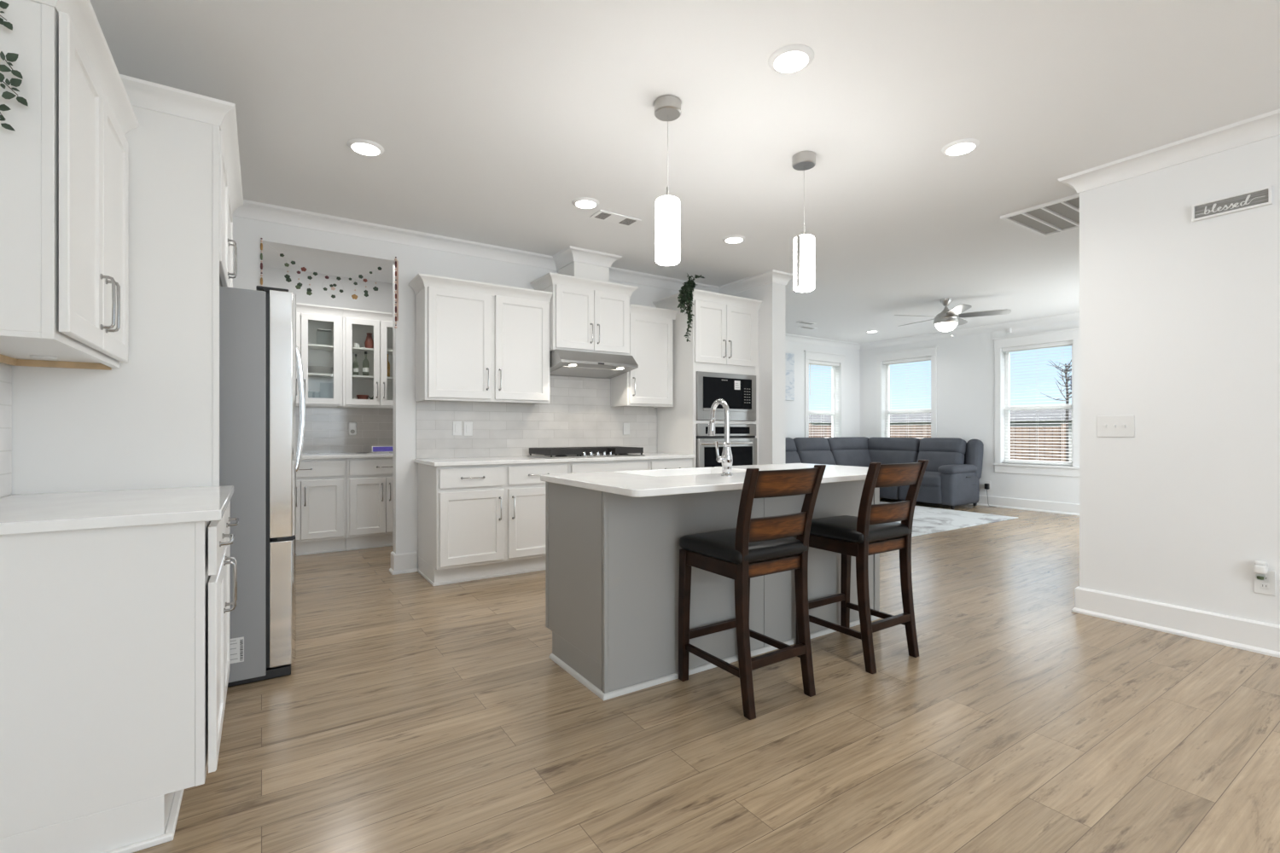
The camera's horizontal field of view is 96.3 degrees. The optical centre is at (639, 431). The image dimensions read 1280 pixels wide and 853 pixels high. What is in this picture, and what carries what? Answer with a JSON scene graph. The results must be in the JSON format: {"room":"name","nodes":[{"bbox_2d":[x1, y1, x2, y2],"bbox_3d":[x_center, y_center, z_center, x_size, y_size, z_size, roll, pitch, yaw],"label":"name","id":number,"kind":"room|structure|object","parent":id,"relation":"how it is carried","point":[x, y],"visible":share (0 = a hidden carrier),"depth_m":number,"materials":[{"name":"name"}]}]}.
{"room":"kitchen","nodes":[
{"label":"kitchen","id":0,"kind":"room"},
{"bbox_2d":[261,266,393,453],"bbox_3d":[-2.213,-0.230,6.585,5.060,2.740,0.130,0,0,-33],"label":"wall","id":1,"kind":"structure","parent":0,"point":[326,428],"depth_m":5.93,"materials":[{"name":"tile"}]},
{"bbox_2d":[296,302,343,407],"bbox_3d":[-3.301,-0.726,5.561,0.716,0.961,0.376,0,0,-33],"label":"upper cabinet","id":2,"kind":"object","parent":1,"relation":"attached to","point":[328,352],"visible":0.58,"depth_m":5.61,"materials":[{"name":"white paint"}]},
{"bbox_2d":[300,343,333,350],"bbox_3d":[-3.320,-0.831,5.589,0.682,0.018,0.283,0,0,-33],"label":"shelf","id":3,"kind":"object","parent":2,"relation":"attached to","point":[311,346],"depth_m":5.65,"materials":[{"name":"white paint"}]},
{"bbox_2d":[308,372,333,378],"bbox_3d":[-3.320,-0.551,5.589,0.682,0.018,0.283,0,0,-33],"label":"shelf","id":4,"kind":"object","parent":2,"relation":"attached to","point":[310,375],"depth_m":5.62,"materials":[{"name":"white paint"}]},
{"bbox_2d":[316,328,331,344],"bbox_3d":[-3.141,-0.927,5.703,0.130,0.170,0.120,0,0,-33],"label":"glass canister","id":5,"kind":"object","parent":2,"relation":"on","point":[317,329],"visible":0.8,"depth_m":5.67,"materials":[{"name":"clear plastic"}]},
{"bbox_2d":[348,422,356,435],"bbox_3d":[-2.993,-0.025,5.969,0.075,0.135,0.038,0,0,-33],"label":"power outlet","id":6,"kind":"object","parent":1,"relation":"attached to","point":[352,426],"visible":1,"depth_m":5.95,"materials":[{"name":"white plastic"}]},
{"bbox_2d":[339,308,393,408],"bbox_3d":[-2.711,-0.726,5.950,0.694,0.961,0.376,0,0,-33],"label":"upper cabinet","id":7,"kind":"object","parent":1,"relation":"attached to","point":[356,323],"visible":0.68,"depth_m":5.82,"materials":[{"name":"white paint"}]},
{"bbox_2d":[364,332,373,348],"bbox_3d":[-2.799,-0.925,5.929,0.090,0.170,0.089,0,0,-33],"label":"vase","id":8,"kind":"object","parent":7,"relation":"on","point":[369,343],"visible":0.75,"depth_m":5.90,"materials":[{"name":"red ceramic"}]},
{"bbox_2d":[352,347,393,354],"bbox_3d":[-2.730,-0.831,5.979,0.660,0.018,0.283,0,0,-33],"label":"shelf","id":9,"kind":"object","parent":7,"relation":"attached to","point":[358,351],"depth_m":5.92,"materials":[{"name":"white paint"}]},
{"bbox_2d":[352,375,393,380],"bbox_3d":[-2.730,-0.551,5.979,0.660,0.018,0.283,0,0,-33],"label":"shelf","id":10,"kind":"object","parent":7,"relation":"attached to","point":[354,377],"depth_m":5.89,"materials":[{"name":"white paint"}]},
{"bbox_2d":[386,354,389,377],"bbox_3d":[-2.645,-0.683,5.995,0.060,0.245,0.059,0,0,-33],"label":"bottle","id":11,"kind":"object","parent":7,"relation":"on","point":[387,362],"visible":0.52,"depth_m":5.98,"materials":[{"name":"glass"}]},
{"bbox_2d":[232,215,679,570],"bbox_3d":[-1.244,-0.230,5.116,5.060,2.740,0.130,0,0,-33],"label":"wall","id":12,"kind":"structure","parent":0,"point":[247,233],"depth_m":4.80,"materials":[{"name":"white paint"}]},
{"bbox_2d":[260,238,262,286],"bbox_3d":[-2.691,-1.139,4.077,0.016,0.472,0.015,0,0,-33],"label":"bead strand","id":13,"kind":"object","parent":12,"relation":"hanging from","point":[261,241],"visible":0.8,"depth_m":4.07,"materials":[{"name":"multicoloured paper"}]},
{"bbox_2d":[265,243,390,299],"bbox_3d":[-2.353,-1.194,4.389,0.896,0.356,0.017,0,0,-33],"label":"flower garland","id":14,"kind":"object","parent":12,"relation":"hanging from","point":[299,286],"visible":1,"depth_m":4.36,"materials":[{"name":"multicoloured paper"}]},
{"bbox_2d":[394,256,396,328],"bbox_3d":[-1.946,-1.100,4.569,0.020,0.580,0.019,0,0,-33],"label":"bead strand","id":15,"kind":"object","parent":12,"relation":"hanging from","point":[395,258],"visible":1,"depth_m":4.56,"materials":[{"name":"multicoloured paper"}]},
{"bbox_2d":[396,261,398,320],"bbox_3d":[-1.936,-1.120,4.579,0.012,0.480,0.012,0,0,-11],"label":"ribbon","id":16,"kind":"object","parent":12,"relation":"hanging from","point":[397,261],"visible":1,"depth_m":4.58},
{"bbox_2d":[389,552,417,575],"bbox_3d":[-1.925,1.062,4.655,0.184,0.156,0.150,0,0,-33],"label":"baseboard","id":17,"kind":"structure","parent":12,"relation":"attached to","point":[406,562],"depth_m":4.60,"materials":[{"name":"white paint"}]},
{"bbox_2d":[452,421,461,435],"bbox_3d":[-1.542,-0.023,4.835,0.075,0.120,0.009,0,0,-33],"label":"light switch","id":18,"kind":"object","parent":12,"relation":"attached to","point":[456,426],"visible":1,"depth_m":4.83,"materials":[{"name":"white plastic"}]},
{"bbox_2d":[463,421,472,436],"bbox_3d":[-1.464,-0.020,4.887,0.075,0.120,0.009,0,0,-33],"label":"power outlet","id":19,"kind":"object","parent":12,"relation":"attached to","point":[468,426],"visible":1,"depth_m":4.88,"materials":[{"name":"white plastic"}]},
{"bbox_2d":[408,273,552,404],"bbox_3d":[-1.308,-0.715,4.771,1.097,0.950,0.371,0,0,-33],"label":"upper cabinet","id":20,"kind":"object","parent":12,"relation":"attached to","point":[476,341],"visible":1,"depth_m":4.62,"materials":[{"name":"white paint"}]},
{"bbox_2d":[232,199,793,295],"bbox_3d":[-1.321,-1.550,5.486,5.338,0.100,2.588,0,0,-33],"label":"trim","id":21,"kind":"structure","parent":12,"relation":"attached to","point":[251,210],"depth_m":4.91,"materials":[{"name":"white paint"}]},
{"bbox_2d":[529,261,638,355],"bbox_3d":[-0.505,-1.110,5.268,0.896,0.820,0.426,0,0,-33],"label":"upper cabinet","id":22,"kind":"object","parent":12,"relation":"attached to","point":[589,312],"visible":0.8,"depth_m":5.10,"materials":[{"name":"white paint"}]},
{"bbox_2d":[549,349,638,378],"bbox_3d":[-0.479,-0.607,5.230,0.774,0.183,0.514,0,0,-33],"label":"range hood","id":23,"kind":"object","parent":22,"relation":"attached to","point":[562,363],"visible":0.94,"depth_m":5.10,"materials":[{"name":"silver metal"}]},
{"bbox_2d":[623,423,629,435],"bbox_3d":[-0.134,-0.023,5.765,0.075,0.120,0.009,0,0,-33],"label":"power outlet","id":24,"kind":"object","parent":12,"relation":"attached to","point":[626,426],"visible":1,"depth_m":5.76,"materials":[{"name":"white plastic"}]},
{"bbox_2d":[610,303,678,407],"bbox_3d":[0.044,-0.715,5.663,0.564,0.950,0.371,0,0,-33],"label":"upper cabinet","id":25,"kind":"object","parent":12,"relation":"attached to","point":[651,328],"visible":0.92,"depth_m":5.54,"materials":[{"name":"white paint"}]},
{"bbox_2d":[89,0,1279,343],"bbox_3d":[2.679,-1.650,3.656,10.300,0.100,10.550,0,0,-33],"label":"ceiling","id":26,"kind":"structure","parent":0,"point":[489,119],"depth_m":2.87,"materials":[{"name":"white paint"}]},
{"bbox_2d":[346,138,384,156],"bbox_3d":[-1.544,-1.593,3.229,0.192,0.014,0.192,0,0,-33],"label":"recessed light","id":27,"kind":"object","parent":26,"relation":"in","point":[365,147],"visible":1,"depth_m":3.21,"materials":[{"name":"white paint"}]},
{"bbox_2d":[571,197,599,209],"bbox_3d":[-0.380,-1.593,4.015,0.192,0.014,0.192,0,0,-33],"label":"recessed light","id":28,"kind":"object","parent":26,"relation":"in","point":[582,202],"visible":1,"depth_m":3.99,"materials":[{"name":"white paint"}]},
{"bbox_2d":[589,209,641,226],"bbox_3d":[-0.180,-1.594,4.303,0.360,0.011,0.160,0,0,-33],"label":"ceiling vent","id":29,"kind":"object","parent":26,"relation":"in","point":[602,215],"visible":1,"depth_m":4.29,"materials":[{"name":"metal"}]},
{"bbox_2d":[654,95,680,266],"bbox_3d":[0.135,-1.206,2.795,0.132,0.785,0.132,0,0,-33],"label":"pendant lamp","id":30,"kind":"object","parent":26,"relation":"hanging from","point":[667,108],"visible":1,"depth_m":2.75,"materials":[{"name":"glass"}]},
{"bbox_2d":[722,234,745,243],"bbox_3d":[0.783,-1.593,4.770,0.192,0.014,0.192,0,0,-33],"label":"recessed light","id":31,"kind":"object","parent":26,"relation":"in","point":[736,238],"visible":1,"depth_m":4.74,"materials":[{"name":"white paint"}]},
{"bbox_2d":[768,44,814,74],"bbox_3d":[0.649,-1.593,2.466,0.192,0.014,0.192,0,0,-33],"label":"recessed light","id":32,"kind":"object","parent":26,"relation":"in","point":[792,58],"visible":1,"depth_m":2.45,"materials":[{"name":"white paint"}]},
{"bbox_2d":[792,151,815,292],"bbox_3d":[0.955,-1.206,3.336,0.132,0.785,0.132,0,0,-33],"label":"pendant lamp","id":33,"kind":"object","parent":26,"relation":"hanging from","point":[804,245],"visible":1,"depth_m":3.29,"materials":[{"name":"glass"}]},
{"bbox_2d":[894,298,1011,337],"bbox_3d":[3.723,-1.365,7.010,1.267,0.467,1.258,0,0,-33],"label":"ceiling fan","id":34,"kind":"object","parent":26,"relation":"hanging from","point":[947,320],"visible":1,"depth_m":6.86,"materials":[{"name":"silver metal"}]},
{"bbox_2d":[941,138,980,156],"bbox_3d":[1.804,-1.593,3.227,0.192,0.014,0.192,0,0,-33],"label":"recessed light","id":35,"kind":"object","parent":26,"relation":"in","point":[960,147],"visible":1,"depth_m":3.21,"materials":[{"name":"white paint"}]},
{"bbox_2d":[1000,193,1079,237],"bbox_3d":[3.124,-1.590,4.248,0.725,0.020,0.520,0,0,-33],"label":"ceiling vent","id":36,"kind":"object","parent":26,"relation":"in","point":[1061,215],"visible":0.66,"depth_m":4.27,"materials":[{"name":"metal"}]},
{"bbox_2d":[133,498,1279,852],"bbox_3d":[2.679,1.200,3.656,10.300,0.120,10.550,0,0,-33],"label":"floor","id":37,"kind":"structure","parent":0,"point":[411,715],"depth_m":2.13,"materials":[{"name":"brown wood"}]},
{"bbox_2d":[0,500,238,852],"bbox_3d":[-1.712,0.698,1.848,0.674,0.884,0.881,0,0,-33],"label":"base cabinet","id":38,"kind":"object","parent":37,"relation":"on","point":[114,642],"visible":0.91,"depth_m":1.53,"materials":[{"name":"white paint"}]},
{"bbox_2d":[0,485,233,535],"bbox_3d":[-1.715,0.241,1.841,0.644,0.030,0.892,0,0,-33],"label":"countertop","id":39,"kind":"structure","parent":38,"relation":"on","point":[24,514],"depth_m":1.68,"materials":[{"name":"white stone"}]},
{"bbox_2d":[10,74,243,495],"bbox_3d":[-2.271,-0.101,2.679,0.658,2.482,1.226,0,0,-33],"label":"tall cabinet","id":40,"kind":"object","parent":37,"relation":"on","point":[150,421],"visible":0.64,"depth_m":2.26,"materials":[{"name":"white paint"}]},
{"bbox_2d":[219,285,305,686],"bbox_3d":[-2.174,0.238,2.835,0.896,1.796,0.912,0,0,-33],"label":"refrigerator","id":41,"kind":"object","parent":37,"relation":"on","point":[260,360],"visible":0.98,"depth_m":2.59,"materials":[{"name":"grey"}]},
{"bbox_2d":[230,640,238,660],"bbox_3d":[-1.797,0.970,2.538,0.028,0.085,0.001,0,0,-33],"label":"print","id":42,"kind":"object","parent":41,"relation":"attached to","point":[234,643],"depth_m":2.54,"materials":[{"name":"grey"}]},
{"bbox_2d":[295,458,346,556],"bbox_3d":[-3.233,0.698,5.439,0.741,0.884,0.656,0,0,-33],"label":"base cabinet","id":43,"kind":"object","parent":37,"relation":"on","point":[321,484],"visible":0.59,"depth_m":5.30,"materials":[{"name":"white paint"}]},
{"bbox_2d":[345,457,393,551],"bbox_3d":[-2.634,0.698,5.834,0.690,0.884,0.656,0,0,-33],"label":"base cabinet","id":44,"kind":"object","parent":37,"relation":"on","point":[369,481],"visible":0.7,"depth_m":5.53,"materials":[{"name":"white paint"}]},
{"bbox_2d":[417,462,568,586],"bbox_3d":[-1.189,0.698,4.679,1.065,0.884,0.656,0,0,-33],"label":"base cabinet","id":45,"kind":"object","parent":37,"relation":"on","point":[476,522],"visible":0.91,"depth_m":4.38,"materials":[{"name":"white paint"}]},
{"bbox_2d":[414,453,695,466],"bbox_3d":[-0.651,0.241,5.046,2.403,0.030,0.639,0,0,-33],"label":"countertop","id":46,"kind":"structure","parent":45,"relation":"on","point":[500,460],"depth_m":4.67,"materials":[{"name":"white stone"}]},
{"bbox_2d":[527,446,645,458],"bbox_3d":[-0.481,0.187,5.176,0.930,0.077,0.500,0,0,-33],"label":"gas cooktop","id":47,"kind":"object","parent":46,"relation":"in","point":[608,451],"visible":1,"depth_m":5.04,"materials":[{"name":"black metal"}]},
{"bbox_2d":[527,453,645,458],"bbox_3d":[-0.481,0.221,5.176,0.930,0.010,0.500,0,0,-33],"label":"tray","id":48,"kind":"object","parent":47,"relation":"on","point":[544,456],"depth_m":4.98,"materials":[{"name":"silver metal"}]},
{"bbox_2d":[568,459,647,473],"bbox_3d":[-0.409,0.698,5.194,0.800,0.884,0.656,0,0,-33],"label":"drawer","id":49,"kind":"object","parent":37,"relation":"on","point":[631,465],"visible":0.06,"depth_m":4.93,"materials":[{"name":"white paint"}]},
{"bbox_2d":[647,458,692,470],"bbox_3d":[0.141,0.698,5.557,0.514,0.884,0.656,0,0,-33],"label":"base cabinet","id":50,"kind":"object","parent":37,"relation":"on","point":[682,462],"visible":0.19,"depth_m":5.30,"materials":[{"name":"white paint"}]},
{"bbox_2d":[652,289,762,467],"bbox_3d":[0.698,-0.101,5.924,0.924,2.482,0.656,0,0,-33],"label":"tall cabinet","id":51,"kind":"object","parent":37,"relation":"on","point":[724,337],"visible":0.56,"depth_m":5.66,"materials":[{"name":"white paint"}]},
{"bbox_2d":[676,273,704,342],"bbox_3d":[0.466,-1.161,5.415,0.283,0.656,0.145,0,0,-41],"label":"trailing plant","id":52,"kind":"object","parent":51,"relation":"in","point":[689,286],"visible":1,"depth_m":5.37,"materials":[{"name":"green plant"}]},
{"bbox_2d":[696,371,756,420],"bbox_3d":[0.719,-0.339,5.926,0.774,0.466,0.580,0,0,-33],"label":"microwave","id":53,"kind":"object","parent":51,"relation":"in","point":[738,391],"visible":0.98,"depth_m":5.68,"materials":[{"name":"black metal"}]},
{"bbox_2d":[696,424,756,467],"bbox_3d":[0.732,0.300,5.900,0.782,0.740,0.638,0,0,-33],"label":"oven","id":54,"kind":"object","parent":51,"relation":"in","point":[743,446],"visible":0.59,"depth_m":5.69,"materials":[{"name":"silver metal"}]},
{"bbox_2d":[545,480,880,700],"bbox_3d":[0.495,0.698,3.225,1.967,0.884,0.624,0,0,-33],"label":"kitchen island","id":55,"kind":"object","parent":37,"relation":"on","point":[612,561],"visible":0.56,"depth_m":2.68,"materials":[{"name":"grey paint"}]},
{"bbox_2d":[540,463,868,497],"bbox_3d":[0.555,0.241,3.134,1.984,0.030,0.930,0,0,-33],"label":"island countertop","id":56,"kind":"structure","parent":55,"relation":"on","point":[634,485],"depth_m":2.70,"materials":[{"name":"white stone"}]},
{"bbox_2d":[614,466,745,477],"bbox_3d":[0.265,0.354,3.247,0.756,0.252,0.473,0,0,-33],"label":"sink","id":57,"kind":"object","parent":56,"relation":"in","point":[692,471],"visible":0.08,"depth_m":3.46,"materials":[{"name":"white ceramic"}]},
{"bbox_2d":[707,399,733,476],"bbox_3d":[0.393,0.030,2.933,0.096,0.391,0.172,0,0,-33],"label":"kitchen faucet","id":58,"kind":"object","parent":56,"relation":"on","point":[726,459],"visible":1,"depth_m":2.88,"materials":[{"name":"silver metal"}]},
{"bbox_2d":[678,465,826,720],"bbox_3d":[0.483,0.642,2.536,0.434,0.995,0.498,0,0,-33],"label":"counter stool","id":59,"kind":"object","parent":37,"relation":"on","point":[761,546],"visible":1,"depth_m":2.42,"materials":[{"name":"brown wood"}]},
{"bbox_2d":[679,529,808,564],"bbox_3d":[0.460,0.509,2.571,0.425,0.094,0.415,0,0,-33],"label":"seat cushion","id":60,"kind":"object","parent":59,"relation":"on","point":[717,547],"depth_m":2.44,"materials":[{"name":"black leather"}]},
{"bbox_2d":[795,459,928,674],"bbox_3d":[1.136,0.642,2.962,0.434,0.995,0.498,0,0,-33],"label":"counter stool","id":61,"kind":"object","parent":37,"relation":"on","point":[875,529],"visible":0.87,"depth_m":2.84,"materials":[{"name":"brown wood"}]},
{"bbox_2d":[809,515,912,543],"bbox_3d":[1.114,0.509,2.996,0.425,0.094,0.415,0,0,-33],"label":"seat cushion","id":62,"kind":"object","parent":61,"relation":"on","point":[843,529],"depth_m":2.86,"materials":[{"name":"black leather"}]},
{"bbox_2d":[785,436,983,509],"bbox_3d":[3.305,0.622,8.679,3.279,1.035,2.115,0,0,-33],"label":"sectional sofa","id":63,"kind":"object","parent":37,"relation":"on","point":[952,474],"visible":0.44,"depth_m":8.94,"materials":[{"name":"grey fabric"}]},
{"bbox_2d":[785,451,801,463],"bbox_3d":[2.140,0.520,8.793,0.814,0.428,0.346,0,0,-33],"label":"cushion","id":64,"kind":"object","parent":63,"relation":"on","point":[790,456],"depth_m":8.84,"materials":[{"name":"fabric"}]},
{"bbox_2d":[797,450,836,465],"bbox_3d":[2.825,0.520,9.245,0.794,0.428,0.346,0,0,-33],"label":"cushion","id":65,"kind":"object","parent":63,"relation":"on","point":[826,457],"depth_m":9.14,"materials":[{"name":"fabric"}]},
{"bbox_2d":[831,449,871,467],"bbox_3d":[3.634,0.520,9.779,1.114,0.428,0.346,0,0,-33],"label":"cushion","id":66,"kind":"object","parent":63,"relation":"on","point":[842,457],"depth_m":9.60,"materials":[{"name":"fabric"}]},
{"bbox_2d":[868,449,918,464],"bbox_3d":[4.227,0.520,9.652,0.320,0.431,0.939,0,0,-33],"label":"cushion","id":67,"kind":"object","parent":63,"relation":"on","point":[884,456],"depth_m":9.50,"materials":[{"name":"fabric"}]},
{"bbox_2d":[920,471,941,487],"bbox_3d":[4.477,0.745,8.829,0.680,0.240,0.679,0,0,-33],"label":"seat cushion","id":68,"kind":"object","parent":63,"relation":"on","point":[931,479],"depth_m":8.51,"materials":[{"name":"fabric"}]},
{"bbox_2d":[916,451,964,471],"bbox_3d":[4.681,0.520,8.964,0.320,0.431,0.679,0,0,-33],"label":"cushion","id":69,"kind":"object","parent":63,"relation":"on","point":[936,459],"depth_m":8.85,"materials":[{"name":"fabric"}]},
{"bbox_2d":[879,501,1018,536],"bbox_3d":[2.828,1.135,7.669,3.370,0.010,2.615,0,0,-33],"label":"area rug","id":70,"kind":"object","parent":37,"relation":"on","point":[926,520],"visible":0.29,"depth_m":7.30,"materials":[{"name":"fabric"}]},
{"bbox_3d":[-1.976,0.698,6.268,0.883,0.884,0.656,0,0,-33],"label":"base cabinet","id":71,"kind":"object","parent":37,"relation":"on","visible":0},
{"bbox_2d":[301,452,393,459],"bbox_3d":[-2.860,0.241,5.696,2.991,0.030,0.639,0,0,-33],"label":"countertop","id":72,"kind":"structure","parent":71,"relation":"on","point":[364,455],"depth_m":5.46,"materials":[{"name":"white stone"}]},
{"bbox_2d":[371,446,393,453],"bbox_3d":[-2.682,0.191,5.969,0.210,0.070,0.082,0,0,-33],"label":"smart display","id":73,"kind":"object","parent":72,"relation":"on","point":[375,449],"visible":0.88,"depth_m":5.94,"materials":[{"name":"white plastic"}]},
{"bbox_2d":[731,283,785,465],"bbox_3d":[0.680,-0.230,6.967,0.190,2.740,2.680,0,0,-33],"label":"wall","id":74,"kind":"structure","parent":0,"point":[771,311],"depth_m":5.87,"materials":[{"name":"white paint"}]},
{"bbox_2d":[785,340,860,439],"bbox_3d":[2.046,-0.230,9.354,4.720,2.740,0.160,0,0,-33],"label":"wall","id":75,"kind":"structure","parent":0,"point":[794,410],"depth_m":10.27,"materials":[{"name":"white paint"}]},
{"bbox_2d":[785,353,794,401],"bbox_3d":[2.233,-0.900,9.360,0.800,0.780,0.034,0,0,-33],"label":"canvas art","id":76,"kind":"object","parent":75,"relation":"attached to","point":[789,357],"visible":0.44,"depth_m":9.50},
{"bbox_2d":[803,350,845,437],"bbox_3d":[3.204,-0.376,10.086,1.080,1.992,0.195,0,0,-33],"label":"window","id":77,"kind":"structure","parent":75,"relation":"in","point":[809,355],"depth_m":10.15,"materials":[{"name":"white paint"}]},
{"bbox_2d":[808,360,839,436],"bbox_3d":[3.210,-0.372,10.076,0.844,1.692,0.074,0,0,-33],"label":"window blind","id":78,"kind":"object","parent":77,"relation":"attached to","point":[818,363],"visible":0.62,"depth_m":10.07,"materials":[{"name":"white"}]},
{"bbox_2d":[860,320,1079,504],"bbox_3d":[5.522,-0.230,8.516,0.160,2.740,5.390,0,0,-33],"label":"wall","id":79,"kind":"structure","parent":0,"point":[966,363],"depth_m":8.87,"materials":[{"name":"white paint"}]},
{"bbox_2d":[875,345,937,437],"bbox_3d":[4.602,-0.386,9.861,0.195,2.012,1.130,0,0,-33],"label":"window","id":80,"kind":"structure","parent":79,"relation":"attached to","point":[930,351],"depth_m":9.84,"materials":[{"name":"white paint"}]},
{"bbox_2d":[882,356,930,438],"bbox_3d":[4.592,-0.382,9.855,0.074,1.712,0.894,0,0,-33],"label":"window blind","id":81,"kind":"object","parent":79,"relation":"attached to","point":[922,359],"visible":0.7,"depth_m":9.86,"materials":[{"name":"white"}]},
{"bbox_2d":[785,311,1079,349],"bbox_3d":[3.497,-1.550,7.155,4.720,0.100,5.110,0,0,-33],"label":"trim","id":82,"kind":"structure","parent":79,"relation":"attached to","point":[1073,316],"depth_m":9.27,"materials":[{"name":"white paint"}]},
{"bbox_2d":[992,327,1079,477],"bbox_3d":[5.690,-0.386,8.213,0.195,2.012,1.130,0,0,-33],"label":"window","id":83,"kind":"structure","parent":79,"relation":"attached to","point":[1073,334],"depth_m":8.22,"materials":[{"name":"white paint"}]},
{"bbox_2d":[1002,340,1072,465],"bbox_3d":[5.680,-0.382,8.206,0.074,1.712,0.894,0,0,-33],"label":"window blind","id":84,"kind":"object","parent":79,"relation":"attached to","point":[1068,343],"visible":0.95,"depth_m":8.19,"materials":[{"name":"white"}]},
{"bbox_2d":[1079,134,1279,625],"bbox_3d":[4.226,-0.230,1.513,0.120,2.740,5.110,0,0,-33],"label":"wall","id":85,"kind":"structure","parent":0,"point":[1179,317],"depth_m":3.21,"materials":[{"name":"white paint"}]},
{"bbox_2d":[1097,415,1134,437],"bbox_3d":[2.862,-0.028,3.454,0.017,0.130,0.180,0,0,-33],"label":"light switch","id":86,"kind":"object","parent":85,"relation":"attached to","point":[1108,426],"visible":1,"depth_m":3.45,"materials":[{"name":"white plastic"}]},
{"bbox_2d":[971,494,1279,657],"bbox_3d":[4.776,1.062,5.009,4.950,0.156,10.100,0,0,-33],"label":"baseboard","id":87,"kind":"structure","parent":85,"relation":"attached to","point":[1252,636],"depth_m":3.26,"materials":[{"name":"white paint"}]},
{"bbox_2d":[1057,108,1279,194],"bbox_3d":[6.135,-1.550,2.897,5.008,0.100,5.078,0,0,-33],"label":"trim","id":88,"kind":"structure","parent":85,"relation":"attached to","point":[1265,125],"depth_m":3.19,"materials":[{"name":"white paint"}]},
{"bbox_2d":[1191,186,1272,221],"bbox_3d":[3.131,-1.202,3.041,0.022,0.090,0.300,0,0,-33],"label":"sign","id":89,"kind":"object","parent":85,"relation":"attached to","point":[1263,196],"visible":1,"depth_m":3.03,"materials":[{"name":"white paint"}]},
{"bbox_2d":[1253,570,1275,596],"bbox_3d":[3.205,0.775,2.942,0.008,0.125,0.078,0,0,-33],"label":"power outlet","id":90,"kind":"object","parent":85,"relation":"attached to","point":[1267,586],"visible":0.88,"depth_m":2.93,"materials":[{"name":"white plastic"}]},
{"bbox_2d":[1253,560,1267,580],"bbox_3d":[3.176,0.714,2.935,0.046,0.096,0.046,0,0,-33],"label":"plug","id":91,"kind":"object","parent":90,"relation":"attached to","point":[1259,567],"visible":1,"depth_m":2.92,"materials":[{"name":"white plastic"}]},
{"bbox_2d":[1259,575,1268,581],"bbox_3d":[3.202,0.755,2.940,0.002,0.028,0.032,0,0,-33],"label":"socket","id":92,"kind":"object","parent":90,"relation":"attached to","point":[1266,577],"depth_m":2.94,"materials":[{"name":"grey"}]},
{"bbox_2d":[1259,582,1268,589],"bbox_3d":[3.202,0.795,2.940,0.002,0.028,0.032,0,0,-33],"label":"socket","id":93,"kind":"object","parent":90,"relation":"attached to","point":[1262,585],"depth_m":2.94,"materials":[{"name":"grey"}]},
{"bbox_3d":[-1.546,-0.230,0.872,0.120,2.740,10.400,0,0,-33],"label":"wall","id":94,"kind":"structure","parent":0,"visible":0},
{"bbox_2d":[0,362,11,497],"bbox_3d":[-1.990,-0.009,1.663,0.010,0.471,0.888,0,0,-33],"label":"backsplash","id":95,"kind":"structure","parent":94,"relation":"attached to","point":[5,369],"depth_m":1.99,"materials":[{"name":"tile"}]},
{"bbox_2d":[0,0,139,370],"bbox_3d":[-1.841,-0.711,1.756,0.358,0.958,0.892,0,0,-33],"label":"upper cabinet","id":96,"kind":"object","parent":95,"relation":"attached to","point":[64,166],"visible":1,"depth_m":1.53,"materials":[{"name":"white paint"}]},
{"bbox_2d":[0,0,28,131],"bbox_3d":[-1.627,-0.980,1.416,0.170,0.457,0.124,0,0,-33],"label":"vine","id":97,"kind":"object","parent":96,"relation":"hanging from","point":[11,57],"visible":1,"depth_m":1.43,"materials":[{"name":"green plant"}]},
{"bbox_2d":[29,354,57,360],"bbox_3d":[-2.032,-0.251,1.954,0.064,0.008,0.064,0,0,-33],"label":"lamp","id":98,"kind":"object","parent":96,"relation":"on","point":[38,357],"depth_m":1.93,"materials":[{"name":"white plastic"}]},
{"label":"outside","id":99,"kind":"structure","parent":0,"visible":0},
{"bbox_3d":[20.739,1.700,31.661,50.500,0.120,90.000,0,0,-33],"label":"lawn","id":100,"kind":"structure","parent":99,"visible":0},
{"bbox_2d":[808,424,831,438],"bbox_3d":[6.258,0.710,17.885,3.050,1.860,0.160,0,0,-33],"label":"fence panel","id":101,"kind":"object","parent":100,"relation":"on","point":[814,431],"visible":0.09,"depth_m":17.37,"materials":[{"name":"brown wood"}]},
{"bbox_2d":[808,413,831,425],"bbox_3d":[7.064,0.450,25.151,4.100,2.380,6.400,0,0,-33],"label":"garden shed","id":102,"kind":"object","parent":100,"relation":"on","point":[814,420],"visible":0.04,"depth_m":22.52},
{"bbox_2d":[890,424,930,439],"bbox_3d":[6.583,0.720,14.679,0.160,1.840,3.150,0,0,-33],"label":"fence panel","id":103,"kind":"object","parent":100,"relation":"on","point":[896,431],"visible":0.12,"depth_m":14.42,"materials":[{"name":"brown wood"}]},
{"bbox_2d":[890,408,1071,461],"bbox_3d":[10.514,0.490,18.562,3.600,2.300,7.600,0,0,-33],"label":"house","id":104,"kind":"structure","parent":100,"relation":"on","point":[911,419],"depth_m":15.97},
{"bbox_2d":[1010,424,1068,461],"bbox_3d":[8.056,0.750,12.447,0.160,1.780,2.100,0,0,-33],"label":"fence panel","id":105,"kind":"object","parent":100,"relation":"on","point":[1064,427],"visible":0.13,"depth_m":11.99,"materials":[{"name":"brown wood"}]},
{"bbox_2d":[1040,360,1071,461],"bbox_3d":[10.818,-0.137,14.440,0.711,3.555,1.043,0,0,-33],"label":"bare tree","id":106,"kind":"object","parent":100,"relation":"on","point":[1066,369],"visible":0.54,"depth_m":14.49,"materials":[{"name":"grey plant"}]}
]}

